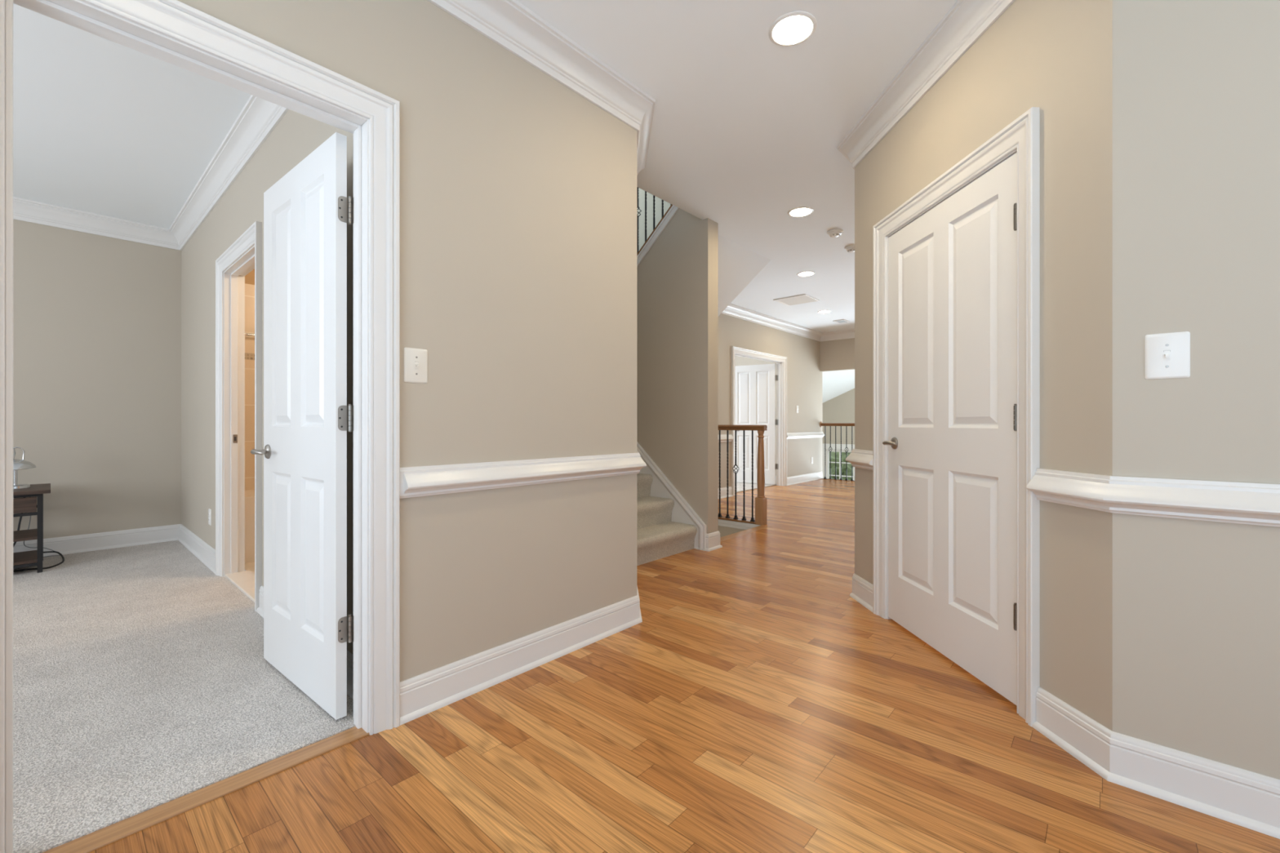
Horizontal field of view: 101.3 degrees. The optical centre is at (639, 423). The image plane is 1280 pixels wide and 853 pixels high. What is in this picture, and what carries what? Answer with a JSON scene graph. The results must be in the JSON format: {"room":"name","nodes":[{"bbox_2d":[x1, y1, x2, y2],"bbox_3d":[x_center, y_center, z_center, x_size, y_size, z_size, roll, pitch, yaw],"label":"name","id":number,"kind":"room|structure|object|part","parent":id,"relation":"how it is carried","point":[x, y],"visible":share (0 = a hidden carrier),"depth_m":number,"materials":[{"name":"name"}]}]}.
{"room":"home hallway","nodes":[
{"label":"home hallway","id":0,"kind":"room"},
{"bbox_2d":[13,219,181,542],"bbox_3d":[-5.501,-0.324,3.220,0.100,2.743,4.300,0,0,42],"label":"wall","id":1,"kind":"structure","parent":0,"point":[97,318],"depth_m":4.31,"materials":[{"name":"beige paint"}]},
{"bbox_2d":[13,524,215,573],"bbox_3d":[-4.889,0.969,2.605,1.632,0.138,4.175,0,0,42],"label":"baseboard","id":2,"kind":"structure","parent":1,"relation":"attached to","point":[206,553],"depth_m":4.30,"materials":[{"name":"white paint"}]},
{"bbox_2d":[13,94,288,250],"bbox_3d":[-3.925,-1.623,1.748,4.210,0.145,4.175,0,0,42],"label":"trim","id":3,"kind":"structure","parent":1,"relation":"attached to","point":[259,117],"depth_m":3.96,"materials":[{"name":"white paint"}]},
{"bbox_2d":[224,569,254,602],"bbox_3d":[-2.447,1.035,3.327,0.860,0.026,0.141,0,0,42],"label":"floor","id":4,"kind":"structure","parent":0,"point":[244,580],"depth_m":3.40,"materials":[{"name":"beige tile"}]},
{"bbox_2d":[244,268,254,284],"bbox_3d":[-2.868,-1.423,4.826,0.100,0.543,1.600,0,0,42],"label":"wall","id":5,"kind":"structure","parent":0,"point":[250,277],"depth_m":4.35,"materials":[{"name":"brown paint"}]},
{"bbox_2d":[181,109,353,654],"bbox_3d":[-2.498,-0.324,3.349,4.215,2.743,0.115,0,0,42],"label":"wall","id":6,"kind":"structure","parent":0,"point":[296,135],"depth_m":3.79,"materials":[{"name":"beige paint"}]},
{"bbox_2d":[208,508,211,525],"bbox_3d":[-3.165,0.688,3.860,0.074,0.118,0.009,0,0,42],"label":"wall outlet","id":7,"kind":"object","parent":6,"relation":"attached to","point":[209,509],"visible":1,"depth_m":3.84,"materials":[{"name":"white plastic"}]},
{"bbox_2d":[232,434,237,443],"bbox_3d":[-2.770,0.104,3.594,0.002,0.057,0.024,0,0,42],"label":"strike plate","id":8,"kind":"object","parent":6,"relation":"attached to","point":[234,436],"visible":1,"depth_m":3.59,"materials":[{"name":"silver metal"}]},
{"bbox_2d":[215,221,262,611],"bbox_3d":[-2.507,-0.035,3.260,1.054,2.167,0.030,0,0,42],"label":"trim","id":9,"kind":"structure","parent":6,"relation":"attached to","point":[251,237],"depth_m":3.03,"materials":[{"name":"white paint"}]},
{"bbox_2d":[223,245,254,576],"bbox_3d":[-2.459,0.004,3.314,0.898,2.089,0.115,0,0,42],"label":"trim","id":10,"kind":"structure","parent":6,"relation":"attached to","point":[233,276],"depth_m":3.58,"materials":[{"name":"white paint"}]},
{"bbox_2d":[250,132,351,719],"bbox_3d":[-1.333,0.009,2.067,0.776,2.035,0.169,0,0,39],"label":"door","id":11,"kind":"structure","parent":6,"relation":"in","point":[304,451],"depth_m":1.98,"materials":[{"name":"white paint"}]},
{"bbox_3d":[-1.594,0.121,2.212,0.125,0.062,0.067,0,0,39],"label":"lever handle","id":12,"kind":"part","parent":11,"relation":"part of","materials":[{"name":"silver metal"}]},
{"bbox_2d":[256,585,353,699],"bbox_3d":[-1.543,0.969,2.405,1.522,0.138,0.027,0,0,42],"label":"baseboard","id":13,"kind":"structure","parent":6,"relation":"attached to","point":[260,610],"depth_m":2.04,"materials":[{"name":"white paint"}]},
{"bbox_2d":[177,0,636,681],"bbox_3d":[-1.433,-0.324,2.290,2.660,2.743,6.423,0,0,8],"label":"wall","id":14,"kind":"structure","parent":0,"point":[518,191],"depth_m":2.15,"materials":[{"name":"beige paint"}]},
{"bbox_2d":[0,0,368,852],"bbox_3d":[-1.223,0.004,1.517,0.125,2.087,0.816,0,0,42],"label":"trim","id":15,"kind":"structure","parent":14,"relation":"attached to","point":[81,15],"depth_m":1.37,"materials":[{"name":"white paint"}]},
{"bbox_2d":[80,0,399,735],"bbox_3d":[-1.165,-0.035,1.466,0.030,2.165,0.972,0,0,42],"label":"trim","id":16,"kind":"structure","parent":14,"relation":"attached to","point":[178,20],"depth_m":1.78,"materials":[{"name":"white paint"}]},
{"bbox_2d":[244,283,254,489],"bbox_3d":[-2.868,-0.052,4.826,0.100,2.200,1.600,0,0,42],"label":"tile","id":17,"kind":"structure","parent":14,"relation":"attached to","point":[249,289],"depth_m":4.34,"materials":[{"name":"beige tile"}]},
{"bbox_2d":[244,333,254,336],"bbox_3d":[-3.067,-0.727,4.467,0.075,0.044,0.644,0,0,42],"label":"towel bar","id":18,"kind":"object","parent":17,"relation":"attached to","point":[246,334],"visible":0.02,"depth_m":4.28,"materials":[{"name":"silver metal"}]},
{"bbox_2d":[244,352,254,359],"bbox_3d":[-2.867,-0.554,4.825,0.101,0.055,1.600,0,0,42],"label":"trim","id":19,"kind":"structure","parent":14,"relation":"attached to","point":[247,356],"depth_m":4.34,"materials":[{"name":"tile"}]},
{"bbox_2d":[351,197,353,223],"bbox_3d":[-1.007,-0.734,1.817,0.038,0.088,0.005,0,0,25],"label":"plates","id":20,"kind":"object","parent":14,"relation":"attached to","point":[353,197],"depth_m":1.85,"materials":[{"name":"silver metal"}]},
{"bbox_2d":[351,405,353,431],"bbox_3d":[-1.007,-0.018,1.817,0.038,0.084,0.005,0,0,25],"label":"plates","id":21,"kind":"object","parent":14,"relation":"attached to","point":[352,424],"depth_m":1.85,"materials":[{"name":"silver metal"}]},
{"bbox_2d":[351,615,353,641],"bbox_3d":[-1.007,0.706,1.817,0.038,0.088,0.005,0,0,25],"label":"plates","id":22,"kind":"object","parent":14,"relation":"attached to","point":[352,615],"depth_m":1.85,"materials":[{"name":"silver metal"}]},
{"bbox_2d":[400,467,404,498],"bbox_3d":[-0.840,0.209,1.841,0.018,0.108,0.018,0,0,42],"label":"trim","id":23,"kind":"structure","parent":14,"relation":"attached to","point":[402,471],"depth_m":1.84,"materials":[{"name":"white paint"}]},
{"bbox_2d":[404,347,427,383],"bbox_3d":[-0.801,-0.208,1.885,0.017,0.124,0.086,0,0,42],"label":"light switch","id":24,"kind":"object","parent":14,"relation":"attached to","point":[415,360],"visible":1,"depth_m":1.89,"materials":[{"name":"white plastic"}]},
{"bbox_2d":[400,585,642,725],"bbox_3d":[-0.254,0.979,2.716,0.450,0.138,2.092,0,0,22],"label":"baseboard","id":25,"kind":"structure","parent":14,"relation":"attached to","point":[421,695],"depth_m":2.17,"materials":[{"name":"white paint"}]},
{"bbox_2d":[403,450,646,497],"bbox_3d":[-0.246,0.209,2.678,0.450,0.108,2.015,0,0,23],"label":"trim","id":26,"kind":"structure","parent":14,"relation":"attached to","point":[431,480],"depth_m":2.16,"materials":[{"name":"white paint"}]},
{"bbox_2d":[427,0,655,175],"bbox_3d":[-1.529,-1.623,1.361,0.561,0.145,5.202,0,0,42],"label":"trim","id":27,"kind":"structure","parent":14,"relation":"attached to","point":[508,24],"depth_m":2.33,"materials":[{"name":"white paint"}]},
{"bbox_2d":[13,0,956,333],"bbox_3d":[0.976,-1.845,3.354,9.600,0.300,13.310,0,0,42],"label":"ceiling","id":28,"kind":"structure","parent":0,"point":[747,131],"depth_m":2.89,"materials":[{"name":"white paint"}]},
{"bbox_2d":[768,11,817,46],"bbox_3d":[0.655,-1.692,2.258,0.200,0.006,0.200,0,0,42],"label":"recessed light","id":29,"kind":"object","parent":28,"relation":"in","point":[794,28],"visible":1,"depth_m":2.25,"materials":[{"name":"white plastic"}]},
{"bbox_2d":[773,293,819,306],"bbox_3d":[2.143,-1.689,7.194,0.460,0.012,0.460,0,0,42],"label":"ceiling vent","id":30,"kind":"object","parent":28,"relation":"in","point":[801,299],"visible":1,"depth_m":7.16,"materials":[{"name":"white plastic"}]},
{"bbox_2d":[787,206,813,217],"bbox_3d":[1.286,-1.692,4.204,0.200,0.006,0.200,0,0,42],"label":"recessed light","id":31,"kind":"object","parent":28,"relation":"in","point":[801,211],"visible":1,"depth_m":4.20,"materials":[{"name":"white"}]},
{"bbox_2d":[796,271,815,276],"bbox_3d":[1.880,-1.692,5.943,0.200,0.006,0.200,0,0,42],"label":"recessed light","id":32,"kind":"object","parent":28,"relation":"in","point":[806,273],"visible":1,"depth_m":5.94,"materials":[{"name":"white"}]},
{"bbox_2d":[817,310,831,313],"bbox_3d":[2.797,-1.692,7.959,0.200,0.006,0.200,0,0,42],"label":"recessed light","id":33,"kind":"object","parent":28,"relation":"in","point":[822,311],"visible":1,"depth_m":7.95,"materials":[{"name":"white"}]},
{"bbox_2d":[826,228,843,238],"bbox_3d":[1.724,-1.672,4.638,0.136,0.046,0.136,0,0,42],"label":"smoke detector","id":34,"kind":"object","parent":28,"relation":"attached to","point":[836,233],"visible":1,"depth_m":4.60,"materials":[{"name":"white plastic"}]},
{"bbox_2d":[832,319,849,323],"bbox_3d":[3.331,-1.689,8.681,0.190,0.012,0.260,0,0,42],"label":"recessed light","id":35,"kind":"object","parent":28,"relation":"in","point":[842,321],"visible":1,"depth_m":8.64,"materials":[{"name":"white plastic"}]},
{"bbox_2d":[844,244,854,253],"bbox_3d":[2.042,-1.672,5.049,0.136,0.046,0.136,0,0,42],"label":"smoke detector","id":36,"kind":"object","parent":28,"relation":"attached to","point":[851,249],"visible":0.62,"depth_m":5.02,"materials":[{"name":"white plastic"}]},
{"bbox_2d":[13,475,1279,852],"bbox_3d":[0.531,1.072,3.757,10.600,0.072,13.120,0,0,42],"label":"floor","id":37,"kind":"structure","parent":0,"point":[754,704],"depth_m":1.74,"materials":[{"name":"brown wood"}]},
{"bbox_2d":[13,483,50,573],"bbox_3d":[-4.518,0.750,3.647,0.600,0.576,0.565,0,0,42],"label":"side table","id":38,"kind":"object","parent":37,"relation":"on","point":[28,504],"visible":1,"depth_m":3.65,"materials":[{"name":"brown wood"}]},
{"bbox_2d":[13,446,36,488],"bbox_3d":[-4.436,0.313,3.724,0.204,0.297,0.204,0,0,42],"label":"desk lamp","id":39,"kind":"object","parent":38,"relation":"on","point":[18,464],"visible":0.73,"depth_m":3.72,"materials":[{"name":"silver metal"}]},
{"bbox_3d":[-4.441,0.374,3.733,0.020,0.126,0.020,0,0,42],"label":"post","id":40,"kind":"part","parent":39,"relation":"part of","materials":[{"name":"silver metal"}]},
{"bbox_3d":[-4.425,0.224,3.737,0.008,0.120,0.062,0,0,42],"label":"handle","id":41,"kind":"part","parent":39,"relation":"part of","materials":[{"name":"silver metal"}]},
{"bbox_3d":[-4.436,0.293,3.724,0.204,0.078,0.204,0,0,42],"label":"lamp shade","id":42,"kind":"part","parent":39,"relation":"part of","materials":[{"name":"silver metal"}]},
{"bbox_3d":[-4.340,0.561,3.488,0.018,0.103,0.435,0,0,42],"label":"drawer","id":43,"kind":"part","parent":38,"relation":"part of","materials":[{"name":"brown wood"}]},
{"bbox_3d":[-4.514,0.497,3.644,0.490,0.020,0.485,0,0,42],"label":"frame","id":44,"kind":"part","parent":38,"relation":"part of","materials":[{"name":"black"}]},
{"bbox_2d":[13,550,37,565],"bbox_3d":[-4.515,0.960,3.643,0.444,0.016,0.440,0,0,42],"label":"shelf","id":45,"kind":"object","parent":38,"relation":"attached to","point":[27,557],"depth_m":3.72,"materials":[{"name":"brown wood"}]},
{"bbox_2d":[13,528,37,542],"bbox_3d":[-4.515,0.800,3.643,0.444,0.016,0.440,0,0,42],"label":"shelf","id":46,"kind":"object","parent":38,"relation":"attached to","point":[24,535],"depth_m":3.73,"materials":[{"name":"brown wood"}]},
{"bbox_3d":[-4.339,0.626,3.488,0.020,0.020,0.440,0,0,42],"label":"rail","id":47,"kind":"part","parent":38,"relation":"part of","materials":[{"name":"black"}]},
{"bbox_3d":[-4.514,0.978,3.644,0.490,0.020,0.485,0,0,42],"label":"frame","id":48,"kind":"part","parent":38,"relation":"part of","materials":[{"name":"black metal"}]},
{"bbox_3d":[-4.184,0.762,3.662,0.025,0.551,0.025,0,0,42],"label":"leg","id":49,"kind":"part","parent":38,"relation":"part of","materials":[{"name":"black metal"}]},
{"bbox_3d":[-4.536,0.762,3.974,0.025,0.551,0.025,0,0,42],"label":"leg","id":50,"kind":"part","parent":38,"relation":"part of","materials":[{"name":"black metal"}]},
{"bbox_2d":[13,497,64,572],"bbox_3d":[-4.471,0.783,3.870,0.351,0.511,0.468,0,0,-30],"label":"power cord","id":51,"kind":"object","parent":37,"relation":"on","point":[20,517],"visible":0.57,"depth_m":3.93,"materials":[{"name":"black plastic"}]},
{"bbox_2d":[23,515,59,557],"bbox_3d":[-4.617,0.792,4.060,0.013,0.489,0.196,0,0,42],"label":"power cord","id":52,"kind":"object","parent":37,"relation":"on","point":[30,516],"visible":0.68,"depth_m":4.01,"materials":[{"name":"black plastic"}]},
{"bbox_2d":[42,726,369,852],"bbox_3d":[-1.203,1.047,1.499,0.077,0.010,0.798,0,0,42],"label":"threshold","id":53,"kind":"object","parent":37,"relation":"on","point":[90,842],"depth_m":1.46,"materials":[{"name":"brown wood"}]},
{"bbox_2d":[244,489,254,563],"bbox_3d":[-2.634,0.792,4.618,0.515,0.488,1.500,0,0,42],"label":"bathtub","id":54,"kind":"object","parent":37,"relation":"on","point":[249,494],"visible":0.02,"depth_m":3.92,"materials":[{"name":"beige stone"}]},
{"bbox_2d":[636,441,706,565],"bbox_3d":[-0.805,0.260,4.981,2.876,1.576,0.846,0,0,42],"label":"staircase","id":55,"kind":"structure","parent":37,"relation":"on","point":[667,525],"depth_m":4.38,"materials":[{"name":"beige carpet"}]},
{"bbox_2d":[718,424,767,525],"bbox_3d":[0.766,0.531,5.898,1.425,1.033,0.097,0,0,42],"label":"stair railing","id":56,"kind":"object","parent":37,"relation":"on","point":[761,501],"visible":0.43,"depth_m":5.52,"materials":[{"name":"brown wood"}]},
{"bbox_3d":[0.729,1.038,5.932,1.325,0.020,0.097,0,0,42],"label":"shoe plate","id":57,"kind":"part","parent":56,"relation":"part of","materials":[{"name":"brown wood"}]},
{"bbox_3d":[0.765,0.044,5.897,1.425,0.058,0.068,0,0,42],"label":"handrail","id":58,"kind":"part","parent":56,"relation":"part of","materials":[{"name":"brown wood"}]},
{"bbox_3d":[1.259,0.560,5.463,0.089,0.976,0.089,0,0,42],"label":"newel post","id":59,"kind":"part","parent":56,"relation":"part of","materials":[{"name":"brown wood"}]},
{"bbox_2d":[819,421,854,481],"bbox_3d":[4.522,0.505,9.000,2.914,1.085,0.110,0,0,42],"label":"railing","id":60,"kind":"object","parent":37,"relation":"on","point":[821,424],"visible":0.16,"depth_m":9.72,"materials":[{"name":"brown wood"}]},
{"bbox_3d":[4.524,1.045,9.005,2.908,0.006,0.090,0,0,42],"label":"shoe plate","id":61,"kind":"part","parent":60,"relation":"part of","materials":[{"name":"brown wood"}]},
{"bbox_3d":[4.527,0.019,8.995,2.900,0.058,0.068,0,0,42],"label":"handrail","id":62,"kind":"part","parent":60,"relation":"part of","materials":[{"name":"brown wood"}]},
{"bbox_2d":[636,187,670,251],"bbox_3d":[0.572,-1.652,6.210,3.400,5.400,0.100,0,0,42],"label":"wall","id":63,"kind":"structure","parent":0,"point":[658,202],"depth_m":6.57,"materials":[{"name":"grey paint"}]},
{"bbox_2d":[636,208,718,533],"bbox_3d":[-0.058,-0.473,4.983,1.790,3.043,0.150,0,0,42],"label":"wall","id":64,"kind":"structure","parent":0,"point":[677,277],"depth_m":4.50,"materials":[{"name":"beige paint"}]},
{"bbox_2d":[636,204,679,266],"bbox_3d":[0.015,-1.539,4.809,1.130,1.046,0.018,0,0,42],"label":"trim","id":65,"kind":"structure","parent":64,"relation":"attached to","point":[673,209],"depth_m":4.68,"materials":[{"name":"white paint"}]},
{"bbox_2d":[636,186,672,256],"bbox_3d":[0.069,-2.057,4.870,1.130,1.910,0.174,0,0,42],"label":"stair railing","id":66,"kind":"object","parent":65,"relation":"on","point":[671,205],"visible":0.22,"depth_m":4.88,"materials":[{"name":"black metal"}]},
{"bbox_2d":[696,531,722,551],"bbox_3d":[0.554,0.979,4.439,0.207,0.138,0.204,0,0,42],"label":"baseboard","id":67,"kind":"structure","parent":64,"relation":"attached to","point":[713,540],"depth_m":4.36,"materials":[{"name":"white paint"}]},
{"bbox_2d":[718,525,745,537],"bbox_3d":[0.318,2.498,5.512,1.750,2.899,1.340,0,0,42],"label":"wall","id":68,"kind":"structure","parent":0,"point":[724,531],"depth_m":5.72,"materials":[{"name":"beige paint"}]},
{"bbox_2d":[718,519,761,529],"bbox_3d":[0.683,1.087,5.933,1.515,0.073,0.026,0,0,42],"label":"trim","id":69,"kind":"structure","parent":68,"relation":"attached to","point":[732,524],"depth_m":5.62,"materials":[{"name":"white paint"}]},
{"bbox_2d":[720,525,768,542],"bbox_3d":[0.917,1.060,4.969,0.115,0.024,1.105,0,0,42],"label":"trim","id":70,"kind":"structure","parent":68,"relation":"attached to","point":[759,527],"depth_m":5.04,"materials":[{"name":"brown wood"}]},
{"bbox_2d":[718,235,770,315],"bbox_3d":[0.321,-1.081,5.556,1.695,1.388,1.210,0,0,42],"label":"ceiling","id":71,"kind":"structure","parent":0,"point":[738,265],"depth_m":5.33,"materials":[{"name":"white paint"}]},
{"bbox_2d":[735,355,776,475],"bbox_3d":[0.538,-0.324,9.392,3.320,2.743,4.750,0,0,42],"label":"wall","id":72,"kind":"structure","parent":0,"point":[740,361],"depth_m":10.83,"materials":[{"name":"beige paint"}]},
{"bbox_2d":[718,313,822,488],"bbox_3d":[1.833,-0.324,8.260,0.120,2.743,4.840,0,0,42],"label":"wall","id":73,"kind":"structure","parent":0,"point":[804,376],"depth_m":9.02,"materials":[{"name":"beige paint"}]},
{"bbox_2d":[718,486,733,498],"bbox_3d":[0.812,0.979,7.001,0.027,0.138,1.562,0,0,42],"label":"baseboard","id":74,"kind":"structure","parent":73,"relation":"attached to","point":[723,491],"depth_m":7.45,"materials":[{"name":"white paint"}]},
{"bbox_2d":[718,434,733,442],"bbox_3d":[0.820,0.209,6.994,0.049,0.108,1.562,0,0,42],"label":"trim","id":75,"kind":"structure","parent":73,"relation":"attached to","point":[723,437],"depth_m":7.43,"materials":[{"name":"white paint"}]},
{"bbox_2d":[735,364,776,484],"bbox_3d":[1.946,0.011,9.028,0.776,2.035,0.104,0,0,29],"label":"door","id":76,"kind":"structure","parent":73,"relation":"in","point":[755,384],"depth_m":9.02,"materials":[{"name":"white paint"}]},
{"bbox_2d":[731,346,786,496],"bbox_3d":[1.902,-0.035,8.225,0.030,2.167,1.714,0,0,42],"label":"trim","id":77,"kind":"structure","parent":73,"relation":"attached to","point":[735,349],"depth_m":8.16,"materials":[{"name":"white paint"}]},
{"bbox_2d":[721,303,854,341],"bbox_3d":[2.931,-1.623,7.209,2.918,0.145,4.710,0,0,42],"label":"trim","id":78,"kind":"structure","parent":73,"relation":"attached to","point":[733,310],"depth_m":8.72,"materials":[{"name":"white paint"}]},
{"bbox_2d":[786,471,822,485],"bbox_3d":[2.974,0.979,9.432,0.027,0.138,1.512,0,0,42],"label":"baseboard","id":79,"kind":"structure","parent":73,"relation":"attached to","point":[797,479],"depth_m":9.39,"materials":[{"name":"white paint"}]},
{"bbox_2d":[786,431,824,439],"bbox_3d":[2.988,0.209,9.432,0.049,0.108,1.532,0,0,42],"label":"trim","id":80,"kind":"structure","parent":73,"relation":"attached to","point":[803,434],"depth_m":9.38,"materials":[{"name":"white paint"}]},
{"bbox_2d":[819,337,854,371],"bbox_3d":[4.536,-1.341,9.014,2.918,0.708,0.120,0,0,42],"label":"wall header","id":81,"kind":"structure","parent":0,"point":[837,354],"depth_m":9.72,"materials":[{"name":"beige paint"}]},
{"bbox_2d":[822,388,854,444],"bbox_3d":[7.625,0.881,12.034,8.600,6.134,0.120,0,0,42],"label":"wall","id":82,"kind":"structure","parent":0,"point":[841,408],"depth_m":13.99,"materials":[{"name":"beige paint"}]},
{"bbox_2d":[822,443,854,480],"bbox_3d":[5.607,1.753,13.783,1.760,2.410,0.090,0,0,42],"label":"window","id":83,"kind":"structure","parent":82,"relation":"in","point":[827,446],"depth_m":14.08,"materials":[{"name":"white paint"}]},
{"bbox_3d":[5.623,1.753,13.800,1.330,1.980,0.003,0,0,42],"label":"pane","id":84,"kind":"part","parent":83,"relation":"part of","materials":[{"name":"clear glass"}]},
{"bbox_2d":[822,369,854,402],"bbox_3d":[6.233,-1.226,10.469,8.800,2.121,4.310,0,0,42],"label":"ceiling","id":85,"kind":"structure","parent":0,"point":[837,383],"depth_m":12.64,"materials":[{"name":"white paint"}]},
{"bbox_2d":[854,0,1112,731],"bbox_3d":[1.409,-0.324,2.370,0.120,2.743,1.632,0,0,-3],"label":"wall","id":86,"kind":"structure","parent":0,"point":[1055,56],"depth_m":1.75,"materials":[{"name":"beige paint"}]},
{"bbox_2d":[882,152,1017,705],"bbox_3d":[1.337,0.020,2.357,0.102,2.024,0.899,0,0,-3],"label":"door","id":87,"kind":"structure","parent":86,"relation":"in","point":[952,442],"depth_m":2.25,"materials":[{"name":"white paint"}]},
{"bbox_3d":[1.298,0.103,2.707,0.067,0.062,0.125,0,0,-3],"label":"lever handle","id":88,"kind":"part","parent":87,"relation":"part of","materials":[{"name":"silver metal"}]},
{"bbox_2d":[872,106,1039,727],"bbox_3d":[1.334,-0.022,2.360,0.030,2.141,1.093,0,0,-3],"label":"trim","id":89,"kind":"structure","parent":86,"relation":"attached to","point":[1022,135],"depth_m":1.88,"materials":[{"name":"white paint"}]},
{"bbox_2d":[1112,0,1279,779],"bbox_3d":[2.628,-0.324,0.538,3.188,2.743,0.120,0,0,42],"label":"wall","id":90,"kind":"structure","parent":0,"point":[1196,83],"depth_m":1.44,"materials":[{"name":"beige paint"}]},
{"bbox_2d":[1026,468,1279,527],"bbox_3d":[2.551,0.209,0.617,3.408,0.108,0.234,0,0,42],"label":"trim","id":91,"kind":"structure","parent":90,"relation":"attached to","point":[1233,502],"depth_m":1.46,"materials":[{"name":"white paint"}]},
{"bbox_2d":[1032,687,1279,839],"bbox_3d":[2.564,0.979,0.620,3.392,0.138,0.212,0,0,42],"label":"baseboard","id":92,"kind":"structure","parent":90,"relation":"attached to","point":[1248,799],"depth_m":1.47,"materials":[{"name":"white paint"}]},
{"bbox_2d":[1144,331,1190,379],"bbox_3d":[1.476,-0.190,1.470,0.090,0.128,0.017,0,0,42],"label":"light switch","id":93,"kind":"object","parent":90,"relation":"attached to","point":[1166,355],"visible":1,"depth_m":1.47,"materials":[{"name":"white plastic"}]},
{"bbox_3d":[3.529,-0.323,5.595,0.120,2.743,6.568,0,0,42],"label":"wall","id":94,"kind":"structure","parent":0,"visible":0},
{"bbox_2d":[845,448,872,470],"bbox_3d":[3.419,0.209,5.453,0.244,0.108,6.667,0,0,42],"label":"trim","id":95,"kind":"structure","parent":94,"relation":"attached to","point":[862,459],"depth_m":3.04,"materials":[{"name":"white paint"}]},
{"bbox_2d":[849,573,872,612],"bbox_3d":[3.432,0.979,5.451,0.222,0.138,6.652,0,0,42],"label":"baseboard","id":96,"kind":"structure","parent":94,"relation":"attached to","point":[862,589],"depth_m":3.06,"materials":[{"name":"white paint"}]},
{"bbox_3d":[2.258,-0.323,-2.351,0.100,2.743,4.928,0,0,42],"label":"wall","id":97,"kind":"structure","parent":0,"visible":0},
{"bbox_2d":[836,0,1015,169],"bbox_3d":[2.151,-1.623,1.324,1.386,0.145,4.868,0,0,-25],"label":"trim","id":98,"kind":"structure","parent":97,"relation":"attached to","point":[966,21],"depth_m":2.41,"materials":[{"name":"white paint"}]}
]}

